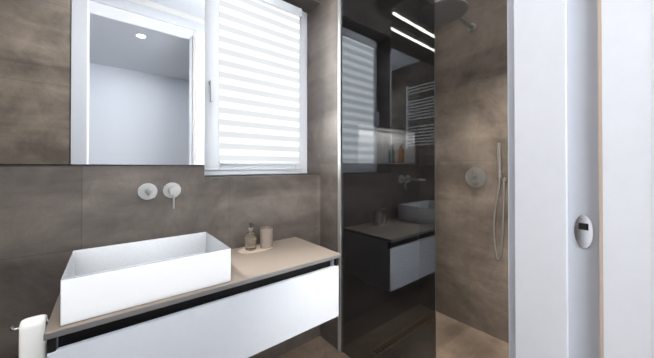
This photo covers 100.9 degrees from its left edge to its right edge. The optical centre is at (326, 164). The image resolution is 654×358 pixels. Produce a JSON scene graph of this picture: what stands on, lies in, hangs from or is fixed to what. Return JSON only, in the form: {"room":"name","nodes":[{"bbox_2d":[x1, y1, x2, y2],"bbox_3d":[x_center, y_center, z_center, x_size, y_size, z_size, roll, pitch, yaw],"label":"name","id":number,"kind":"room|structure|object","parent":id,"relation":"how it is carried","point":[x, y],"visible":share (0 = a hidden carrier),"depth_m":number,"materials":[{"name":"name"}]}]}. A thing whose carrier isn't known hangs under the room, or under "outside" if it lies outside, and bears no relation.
{"room":"bathroom","nodes":[
{"label":"bathroom","id":0,"kind":"room"},
{"bbox_2d":[0,161,319,357],"bbox_3d":[-1.060,-0.126,1.287,2.359,2.650,0.300,0,0,-39],"label":"wall","id":1,"kind":"structure","parent":0,"point":[53,218],"depth_m":1.19,"materials":[{"name":"tile"}]},
{"bbox_2d":[0,0,204,165],"bbox_3d":[-1.185,-0.650,0.992,1.386,1.302,0.006,0,0,-39],"label":"wall mirror","id":2,"kind":"object","parent":1,"relation":"attached to","point":[102,82],"visible":1,"depth_m":1.16,"materials":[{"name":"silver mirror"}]},
{"bbox_2d":[138,183,156,199],"bbox_3d":[-0.784,0.123,1.196,0.077,0.077,0.185,0,0,-39],"label":"spout","id":3,"kind":"object","parent":1,"relation":"attached to","point":[147,191],"visible":1,"depth_m":1.25,"materials":[{"name":"silver metal"}]},
{"bbox_2d":[163,182,180,208],"bbox_3d":[-0.745,0.147,1.307,0.077,0.124,0.062,0,0,-39],"label":"mixer tap","id":4,"kind":"object","parent":1,"relation":"attached to","point":[172,190],"visible":1,"depth_m":1.30,"materials":[{"name":"silver metal"}]},
{"bbox_2d":[43,237,340,357],"bbox_3d":[-0.492,0.635,1.259,1.098,0.333,0.446,0,0,-39],"label":"vanity unit","id":5,"kind":"object","parent":1,"relation":"attached to","point":[282,290],"visible":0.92,"depth_m":1.08,"materials":[{"name":"wood"}]},
{"bbox_2d":[8,319,48,330],"bbox_3d":[-0.911,0.494,0.834,0.098,0.028,0.024,0,0,-39],"label":"towel rail","id":6,"kind":"object","parent":5,"relation":"attached to","point":[11,328],"visible":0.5,"depth_m":0.81,"materials":[{"name":"silver metal"}]},
{"bbox_2d":[19,314,47,357],"bbox_3d":[-0.908,0.659,0.835,0.057,0.377,0.059,0,0,-39],"label":"towel","id":7,"kind":"object","parent":6,"relation":"hanging from","point":[32,344],"visible":0.96,"depth_m":0.82,"materials":[{"name":"white fabric"}]},
{"bbox_2d":[60,232,230,325],"bbox_3d":[-0.688,0.401,1.069,0.490,0.131,0.357,0,0,-39],"label":"vessel basin","id":8,"kind":"object","parent":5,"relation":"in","point":[99,281],"visible":1,"depth_m":0.98,"materials":[{"name":"white ceramic"}]},
{"bbox_2d":[238,244,274,253],"bbox_3d":[-0.387,0.464,1.500,0.218,0.010,0.104,0,0,-39],"label":"oval tray","id":9,"kind":"object","parent":5,"relation":"on","point":[244,251],"visible":0.69,"depth_m":1.46,"materials":[{"name":"beige ceramic"}]},
{"bbox_2d":[245,222,255,250],"bbox_3d":[-0.417,0.390,1.482,0.060,0.146,0.064,0,0,-39],"label":"soap dispenser bottle","id":10,"kind":"object","parent":9,"relation":"on","point":[250,240],"visible":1,"depth_m":1.46,"materials":[{"name":"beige glass"}]},
{"bbox_2d":[260,226,272,248],"bbox_3d":[-0.342,0.409,1.528,0.071,0.108,0.071,0,0,-39],"label":"cup","id":11,"kind":"object","parent":9,"relation":"on","point":[266,237],"visible":1,"depth_m":1.50,"materials":[{"name":"beige ceramic"}]},
{"bbox_2d":[204,0,306,174],"bbox_3d":[-0.444,-0.541,1.791,0.761,1.205,0.140,0,0,-39],"label":"window","id":12,"kind":"structure","parent":1,"relation":"in","point":[213,166],"depth_m":1.60,"materials":[{"name":"plastic"}]},
{"bbox_2d":[219,0,301,163],"bbox_3d":[-0.415,-0.558,1.756,0.571,1.103,0.050,0,0,-39],"label":"window blind","id":13,"kind":"object","parent":12,"relation":"attached to","point":[259,42],"visible":0.94,"depth_m":1.73,"materials":[{"name":"fabric"}]},
{"bbox_2d":[282,0,319,12],"bbox_3d":[-0.442,-1.298,1.794,0.769,0.300,0.300,0,0,-39],"label":"lintel","id":14,"kind":"object","parent":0,"point":[306,6],"visible":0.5,"depth_m":1.92,"materials":[{"name":"tile"}]},
{"bbox_2d":[298,0,337,349],"bbox_3d":[0.399,-0.119,2.344,1.241,2.650,0.487,0,0,-39],"label":"wall","id":15,"kind":"structure","parent":0,"point":[322,89],"depth_m":1.87,"materials":[{"name":"tile"}]},
{"bbox_2d":[338,0,340,351],"bbox_3d":[0.088,-0.048,1.762,0.026,2.500,0.024,0,0,-39],"label":"shower screen frame","id":16,"kind":"object","parent":15,"relation":"attached to","point":[339,151],"visible":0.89,"depth_m":1.75,"materials":[{"name":"silver metal"}]},
{"bbox_2d":[341,0,435,357],"bbox_3d":[0.291,-0.052,1.511,0.008,2.496,0.667,0,0,-39],"label":"glass shower screen","id":17,"kind":"object","parent":16,"relation":"attached to","point":[388,220],"visible":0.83,"depth_m":1.46,"materials":[{"name":"black glass"}]},
{"bbox_2d":[276,311,508,357],"bbox_3d":[-0.199,1.258,1.118,3.500,0.120,1.630,0,0,-39],"label":"floor","id":18,"kind":"structure","parent":0,"point":[455,338],"depth_m":1.80,"materials":[{"name":"tile"}]},
{"bbox_2d":[435,0,508,342],"bbox_3d":[1.339,-0.122,1.928,0.300,2.650,1.342,0,0,-39],"label":"wall","id":19,"kind":"structure","parent":0,"point":[471,108],"depth_m":2.01,"materials":[{"name":"tile"}]},
{"bbox_2d":[435,0,475,31],"bbox_3d":[0.854,-1.015,1.831,0.584,0.082,0.300,0,0,-39],"label":"shower head","id":20,"kind":"object","parent":19,"relation":"attached to","point":[448,11],"visible":0.73,"depth_m":1.73},
{"bbox_2d":[465,167,486,186],"bbox_3d":[1.073,0.090,1.969,0.061,0.148,0.148,0,0,-39],"label":"thermostat","id":21,"kind":"object","parent":19,"relation":"attached to","point":[475,176],"visible":1,"depth_m":1.96,"materials":[{"name":"metal"}]},
{"bbox_2d":[493,143,506,259],"bbox_3d":[1.176,0.252,1.846,0.052,0.804,0.079,0,0,-39],"label":"handset","id":22,"kind":"object","parent":19,"relation":"attached to","point":[499,173],"visible":0.96,"depth_m":1.83,"materials":[{"name":"metal"}]},
{"bbox_3d":[0.143,-1.394,0.238,0.819,0.128,0.200,0,0,-39],"label":"wall","id":23,"kind":"structure","parent":0,"visible":0},
{"bbox_2d":[507,0,515,357],"bbox_3d":[0.076,-0.105,0.313,0.965,2.595,0.014,0,0,-39],"label":"door frame","id":24,"kind":"structure","parent":23,"relation":"attached to","point":[511,180],"depth_m":0.56,"materials":[{"name":"white paint"}]},
{"bbox_3d":[1.022,-0.129,0.938,1.438,2.650,0.200,0,0,-39],"label":"wall","id":25,"kind":"structure","parent":0,"visible":0},
{"bbox_2d":[514,0,653,357],"bbox_3d":[0.455,-0.057,0.473,0.028,2.500,0.212,0,0,-39],"label":"door","id":26,"kind":"structure","parent":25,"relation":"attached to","point":[584,169],"depth_m":0.48,"materials":[{"name":"white paint"}]}
]}

